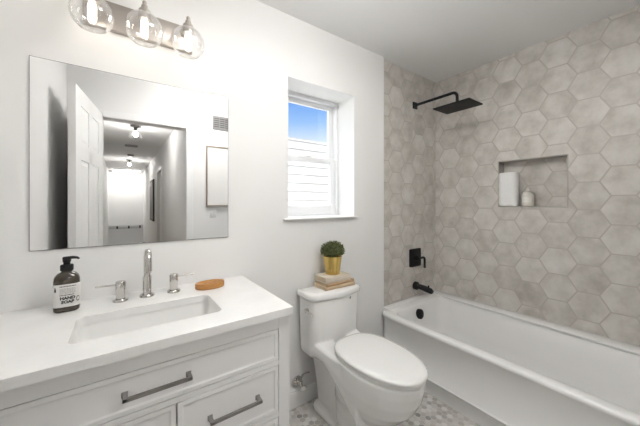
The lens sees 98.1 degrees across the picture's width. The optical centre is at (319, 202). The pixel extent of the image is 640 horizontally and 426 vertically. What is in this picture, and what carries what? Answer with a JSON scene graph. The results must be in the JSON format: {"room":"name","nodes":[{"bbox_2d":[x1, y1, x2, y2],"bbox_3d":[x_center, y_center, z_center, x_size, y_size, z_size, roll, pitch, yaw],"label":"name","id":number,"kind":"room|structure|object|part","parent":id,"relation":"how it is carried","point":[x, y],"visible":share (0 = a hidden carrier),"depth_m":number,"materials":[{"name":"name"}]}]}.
{"room":"bathroom","nodes":[
{"label":"bathroom","id":0,"kind":"room"},
{"bbox_2d":[0,0,435,392],"bbox_3d":[-0.140,0.061,1.908,2.960,2.440,0.250,0,0,-36],"label":"wall","id":1,"kind":"structure","parent":0,"point":[252,47],"depth_m":1.59,"materials":[{"name":"white paint"}]},
{"bbox_2d":[29,55,227,250],"bbox_3d":[-0.801,-0.186,1.277,0.754,0.747,0.005,0,0,-36],"label":"mirror","id":2,"kind":"object","parent":1,"relation":"attached to","point":[115,159],"visible":1,"depth_m":1.22,"materials":[{"name":"grey mirror"}]},
{"bbox_2d":[68,0,204,59],"bbox_3d":[-0.756,-0.765,1.192,0.480,0.184,0.197,0,0,-36],"label":"vanity light","id":3,"kind":"object","parent":1,"relation":"attached to","point":[139,24],"visible":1,"depth_m":1.22,"materials":[{"name":"silver metal"}]},
{"bbox_3d":[-0.877,-0.733,1.070,0.140,0.120,0.140,0,0,-36],"label":"glass globe","id":4,"kind":"part","parent":3,"relation":"part of"},
{"bbox_2d":[85,0,99,6],"bbox_3d":[-0.877,-0.807,1.070,0.046,0.080,0.046,0,0,-36],"label":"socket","id":5,"kind":"object","parent":3,"relation":"attached to","point":[96,3],"depth_m":1.06,"materials":[{"name":"silver metal"}]},
{"bbox_3d":[-0.877,-0.731,1.070,0.027,0.076,0.027,0,0,-36],"label":"bulb","id":6,"kind":"part","parent":3,"relation":"part of","materials":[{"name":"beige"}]},
{"bbox_3d":[-0.738,-0.733,1.169,0.140,0.120,0.140,0,0,-36],"label":"glass globe","id":7,"kind":"part","parent":3,"relation":"part of"},
{"bbox_2d":[138,0,150,22],"bbox_3d":[-0.738,-0.807,1.169,0.046,0.080,0.046,0,0,-36],"label":"socket","id":8,"kind":"object","parent":3,"relation":"attached to","point":[143,16],"depth_m":1.16,"materials":[{"name":"silver metal"}]},
{"bbox_3d":[-0.738,-0.731,1.169,0.027,0.076,0.027,0,0,-36],"label":"bulb","id":9,"kind":"part","parent":3,"relation":"part of","materials":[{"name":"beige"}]},
{"bbox_3d":[-0.601,-0.733,1.268,0.140,0.120,0.140,0,0,-36],"label":"glass globe","id":10,"kind":"part","parent":3,"relation":"part of"},
{"bbox_2d":[183,16,193,36],"bbox_3d":[-0.601,-0.807,1.268,0.046,0.080,0.046,0,0,-36],"label":"socket","id":11,"kind":"object","parent":3,"relation":"attached to","point":[187,31],"depth_m":1.26,"materials":[{"name":"silver metal"}]},
{"bbox_3d":[-0.601,-0.731,1.268,0.027,0.076,0.027,0,0,-36],"label":"bulb","id":12,"kind":"part","parent":3,"relation":"part of","materials":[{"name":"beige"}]},
{"bbox_2d":[292,371,309,390],"bbox_3d":[-0.112,1.105,1.722,0.090,0.110,0.083,0,0,-36],"label":"shutoff valve","id":13,"kind":"object","parent":1,"relation":"attached to","point":[297,381],"visible":1,"depth_m":1.72,"materials":[{"name":"silver metal"}]},
{"bbox_3d":[-0.103,1.126,1.691,0.042,0.026,0.022,0,0,-36],"label":"valve handle","id":14,"kind":"part","parent":13,"relation":"part of","materials":[{"name":"silver metal"}]},
{"bbox_2d":[289,382,317,410],"bbox_3d":[0.042,1.231,1.876,1.158,0.100,0.014,0,0,-36],"label":"baseboard","id":15,"kind":"structure","parent":1,"relation":"attached to","point":[298,397],"depth_m":1.76,"materials":[{"name":"white paint"}]},
{"bbox_2d":[283,76,357,220],"bbox_3d":[-0.046,-0.332,1.960,0.604,0.894,0.274,0,0,-36],"label":"window","id":16,"kind":"structure","parent":1,"relation":"in","point":[339,106],"depth_m":2.09,"materials":[{"name":"white plastic"}]},
{"bbox_3d":[-0.109,-0.530,2.063,0.502,0.441,0.022,0,0,-36],"label":"sash","id":17,"kind":"part","parent":16,"relation":"part of","materials":[{"name":"clear glass"}]},
{"bbox_3d":[-0.094,-0.125,2.042,0.502,0.416,0.023,0,0,-36],"label":"sash","id":18,"kind":"part","parent":16,"relation":"part of","materials":[{"name":"white plastic"}]},
{"bbox_3d":[-0.100,-0.338,2.051,0.554,0.882,0.064,0,0,-36],"label":"frame","id":19,"kind":"part","parent":16,"relation":"part of","materials":[{"name":"white plastic"}]},
{"bbox_3d":[-0.028,0.107,1.935,0.604,0.016,0.212,0,0,-36],"label":"sill","id":20,"kind":"part","parent":16,"relation":"part of","materials":[{"name":"white paint"}]},
{"bbox_2d":[409,248,425,267],"bbox_3d":[0.872,0.504,2.479,0.166,0.175,0.062,0,0,-36],"label":"shower valve","id":21,"kind":"object","parent":1,"relation":"attached to","point":[415,257],"visible":1,"depth_m":2.48,"materials":[{"name":"black metal"}]},
{"bbox_3d":[0.910,0.538,2.481,0.102,0.106,0.020,0,0,-36],"label":"lever","id":22,"kind":"part","parent":21,"relation":"part of","materials":[{"name":"black metal"}]},
{"bbox_2d":[413,281,433,293],"bbox_3d":[0.908,0.749,2.431,0.072,0.072,0.179,0,0,-36],"label":"tub spout","id":23,"kind":"object","parent":1,"relation":"attached to","point":[416,285],"visible":1,"depth_m":2.42,"materials":[{"name":"black metal"}]},
{"bbox_3d":[0.914,0.755,2.422,0.050,0.058,0.159,0,0,-36],"label":"spout","id":24,"kind":"part","parent":23,"relation":"part of","materials":[{"name":"black metal"}]},
{"bbox_2d":[413,91,482,113],"bbox_3d":[1.006,-0.820,2.282,0.210,0.154,0.535,0,0,-36],"label":"shower","id":25,"kind":"object","parent":1,"relation":"attached to","point":[467,103],"visible":1,"depth_m":2.19,"materials":[{"name":"black metal"}]},
{"bbox_3d":[0.970,-0.826,2.332,0.023,0.109,0.392,0,0,-36],"label":"shower arm","id":26,"kind":"part","parent":25,"relation":"part of","materials":[{"name":"black metal"}]},
{"bbox_3d":[1.077,-0.760,2.182,0.210,0.030,0.290,0,0,-36],"label":"spray plate","id":27,"kind":"part","parent":25,"relation":"part of","materials":[{"name":"black metal"}]},
{"bbox_2d":[289,391,479,425],"bbox_3d":[0.472,1.331,1.310,3.260,0.100,1.935,0,0,-36],"label":"floor","id":28,"kind":"structure","parent":0,"point":[432,411],"depth_m":1.66,"materials":[{"name":"tile"}]},
{"bbox_2d":[0,315,288,425],"bbox_3d":[-0.635,0.859,1.044,0.900,0.845,0.572,0,0,-36],"label":"vanity cabinet","id":29,"kind":"object","parent":28,"relation":"on","point":[237,377],"visible":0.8,"depth_m":0.87,"materials":[{"name":"white paint"}]},
{"bbox_2d":[0,275,292,392],"bbox_3d":[-0.637,0.421,1.050,0.907,0.029,0.566,0,0,-36],"label":"countertop","id":30,"kind":"structure","parent":29,"relation":"on","point":[36,346],"depth_m":0.90,"materials":[{"name":"white stone"}]},
{"bbox_2d":[53,256,79,312],"bbox_3d":[-0.951,0.304,1.044,0.077,0.204,0.057,0,0,-39],"label":"soap dispenser","id":31,"kind":"object","parent":30,"relation":"on","point":[66,284],"visible":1,"depth_m":1.03,"materials":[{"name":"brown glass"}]},
{"bbox_2d":[71,301,216,343],"bbox_3d":[-0.608,0.501,1.009,0.477,0.130,0.272,0,0,-36],"label":"sink","id":32,"kind":"object","parent":30,"relation":"in","point":[87,332],"visible":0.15,"depth_m":1.08,"materials":[{"name":"white ceramic"}]},
{"bbox_2d":[95,249,192,302],"bbox_3d":[-0.725,0.301,1.178,0.360,0.209,0.124,0,0,-36],"label":"faucet","id":33,"kind":"object","parent":30,"relation":"on","point":[120,286],"visible":1,"depth_m":1.18,"materials":[{"name":"silver metal"}]},
{"bbox_3d":[-0.860,0.338,1.117,0.068,0.010,0.007,0,0,-36],"label":"lever","id":34,"kind":"part","parent":33,"relation":"part of","materials":[{"name":"silver metal"}]},
{"bbox_3d":[-0.821,0.366,1.144,0.054,0.080,0.054,0,0,-36],"label":"handle","id":35,"kind":"part","parent":33,"relation":"part of","materials":[{"name":"silver metal"}]},
{"bbox_3d":[-0.749,0.362,1.202,0.056,0.089,0.056,0,0,-36],"label":"spout","id":36,"kind":"part","parent":33,"relation":"part of","materials":[{"name":"silver metal"}]},
{"bbox_3d":[-0.664,0.366,1.262,0.054,0.080,0.054,0,0,-36],"label":"handle","id":37,"kind":"part","parent":33,"relation":"part of","materials":[{"name":"silver metal"}]},
{"bbox_2d":[195,279,223,289],"bbox_3d":[-0.525,0.393,1.325,0.132,0.026,0.084,0,0,-36],"label":"brush","id":38,"kind":"object","parent":30,"relation":"on","point":[210,284],"visible":1,"depth_m":1.30,"materials":[{"name":"brown wood"}]},
{"bbox_3d":[-0.635,0.884,0.743,0.446,0.511,0.020,0,0,-36],"label":"door","id":39,"kind":"part","parent":29,"relation":"part of","materials":[{"name":"white paint"}]},
{"bbox_3d":[-0.478,0.548,0.826,0.183,0.016,0.034,0,0,-36],"label":"pull handle","id":40,"kind":"part","parent":29,"relation":"part of","materials":[{"name":"grey metal"}]},
{"bbox_3d":[-0.308,0.717,0.976,0.349,0.178,0.020,0,0,-36],"label":"drawer","id":41,"kind":"part","parent":29,"relation":"part of","materials":[{"name":"white paint"}]},
{"bbox_3d":[-0.289,0.718,0.962,0.183,0.016,0.034,0,0,-36],"label":"pull handle","id":42,"kind":"part","parent":29,"relation":"part of","materials":[{"name":"grey metal"}]},
{"bbox_3d":[-0.308,0.984,0.976,0.349,0.311,0.020,0,0,-36],"label":"drawer","id":43,"kind":"part","parent":29,"relation":"part of","materials":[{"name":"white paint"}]},
{"bbox_2d":[297,283,427,425],"bbox_3d":[0.233,0.909,1.537,0.412,0.744,0.744,0,0,-36],"label":"toilet","id":44,"kind":"object","parent":28,"relation":"on","point":[363,379],"visible":1,"depth_m":1.48,"materials":[{"name":"white ceramic"}]},
{"bbox_3d":[-0.062,0.643,1.622,0.031,0.029,0.081,0,0,-36],"label":"flush lever","id":45,"kind":"part","parent":44,"relation":"part of","materials":[{"name":"silver metal"}]},
{"bbox_3d":[0.077,0.559,1.764,0.402,0.044,0.193,0,0,-36],"label":"tank lid","id":46,"kind":"part","parent":44,"relation":"part of","materials":[{"name":"white ceramic"}]},
{"bbox_2d":[313,281,354,290],"bbox_3d":[0.092,0.526,1.794,0.235,0.021,0.139,0,0,-35],"label":"book","id":47,"kind":"object","parent":44,"relation":"on","point":[319,286],"visible":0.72,"depth_m":1.73,"materials":[{"name":"beige paper"}]},
{"bbox_2d":[315,278,353,286],"bbox_3d":[0.094,0.506,1.795,0.222,0.018,0.132,0,0,-37],"label":"book","id":48,"kind":"object","parent":47,"relation":"on","point":[351,279],"visible":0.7,"depth_m":1.74,"materials":[{"name":"beige paper"}]},
{"bbox_2d":[314,271,350,283],"bbox_3d":[0.081,0.479,1.786,0.195,0.036,0.129,0,0,-34],"label":"book","id":49,"kind":"object","parent":48,"relation":"on","point":[323,277],"visible":0.87,"depth_m":1.74,"materials":[{"name":"beige paper"}]},
{"bbox_2d":[320,241,344,274],"bbox_3d":[0.082,0.353,1.795,0.168,0.216,0.154,0,0,-36],"label":"potted plant","id":50,"kind":"object","parent":49,"relation":"on","point":[332,252],"visible":1,"depth_m":1.75,"materials":[{"name":"green plant"}]},
{"bbox_3d":[0.081,0.402,1.796,0.124,0.118,0.124,0,0,-36],"label":"pot","id":51,"kind":"part","parent":50,"relation":"part of","materials":[{"name":"gold metal"}]},
{"bbox_3d":[0.310,0.826,1.452,0.344,0.022,0.500,0,0,-36],"label":"seat","id":52,"kind":"part","parent":44,"relation":"part of","materials":[{"name":"white plastic"}]},
{"bbox_3d":[0.309,0.804,1.452,0.346,0.025,0.518,0,0,-36],"label":"seat lid","id":53,"kind":"part","parent":44,"relation":"part of","materials":[{"name":"white plastic"}]},
{"bbox_2d":[382,290,639,425],"bbox_3d":[1.240,1.063,1.805,0.835,0.437,1.579,0,0,-36],"label":"bathtub","id":54,"kind":"object","parent":28,"relation":"on","point":[492,365],"visible":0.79,"depth_m":1.71,"materials":[{"name":"white ceramic"}]},
{"bbox_3d":[0.829,0.929,2.311,0.080,0.083,0.042,0,0,-36],"label":"overflow plate","id":55,"kind":"part","parent":54,"relation":"part of","materials":[{"name":"black metal"}]},
{"bbox_2d":[257,0,639,82],"bbox_3d":[0.472,-1.209,1.310,3.260,0.100,1.935,0,0,-36],"label":"ceiling","id":56,"kind":"structure","parent":0,"point":[433,40],"depth_m":1.81,"materials":[{"name":"white paint"}]},
{"bbox_2d":[436,5,639,345],"bbox_3d":[1.656,0.061,2.157,0.250,2.440,1.935,0,0,-36],"label":"wall","id":57,"kind":"structure","parent":0,"point":[575,93],"depth_m":1.98,"materials":[{"name":"tile"}]},
{"bbox_2d":[498,154,568,207],"bbox_3d":[1.605,-0.146,2.098,0.102,0.368,0.436,0,0,-36],"label":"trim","id":58,"kind":"structure","parent":57,"relation":"attached to","point":[500,163],"depth_m":2.05,"materials":[{"name":"stone"}]},
{"bbox_2d":[499,172,518,205],"bbox_3d":[1.502,-0.102,2.209,0.105,0.264,0.130,0,0,-36],"label":"rolled towel","id":59,"kind":"object","parent":58,"relation":"on","point":[508,181],"visible":0.98,"depth_m":2.16,"materials":[{"name":"white fabric"}]},
{"bbox_2d":[522,188,533,205],"bbox_3d":[1.579,-0.040,2.109,0.079,0.142,0.078,0,0,-36],"label":"ceramic bottle","id":60,"kind":"object","parent":58,"relation":"on","point":[527,196],"visible":0.98,"depth_m":2.08,"materials":[{"name":"white ceramic"}]},
{"label":"outside","id":61,"kind":"structure","parent":0,"visible":0},
{"bbox_3d":[-3.835,2.331,7.902,26.000,0.100,13.700,0,0,-36],"label":"ground","id":62,"kind":"structure","parent":61,"visible":0},
{"bbox_2d":[288,137,328,204],"bbox_3d":[-1.047,0.508,6.066,7.000,3.546,2.930,0,0,-36],"label":"neighbor house","id":63,"kind":"structure","parent":62,"relation":"on","point":[308,183],"depth_m":4.90,"materials":[{"name":"white paint"}]}
]}

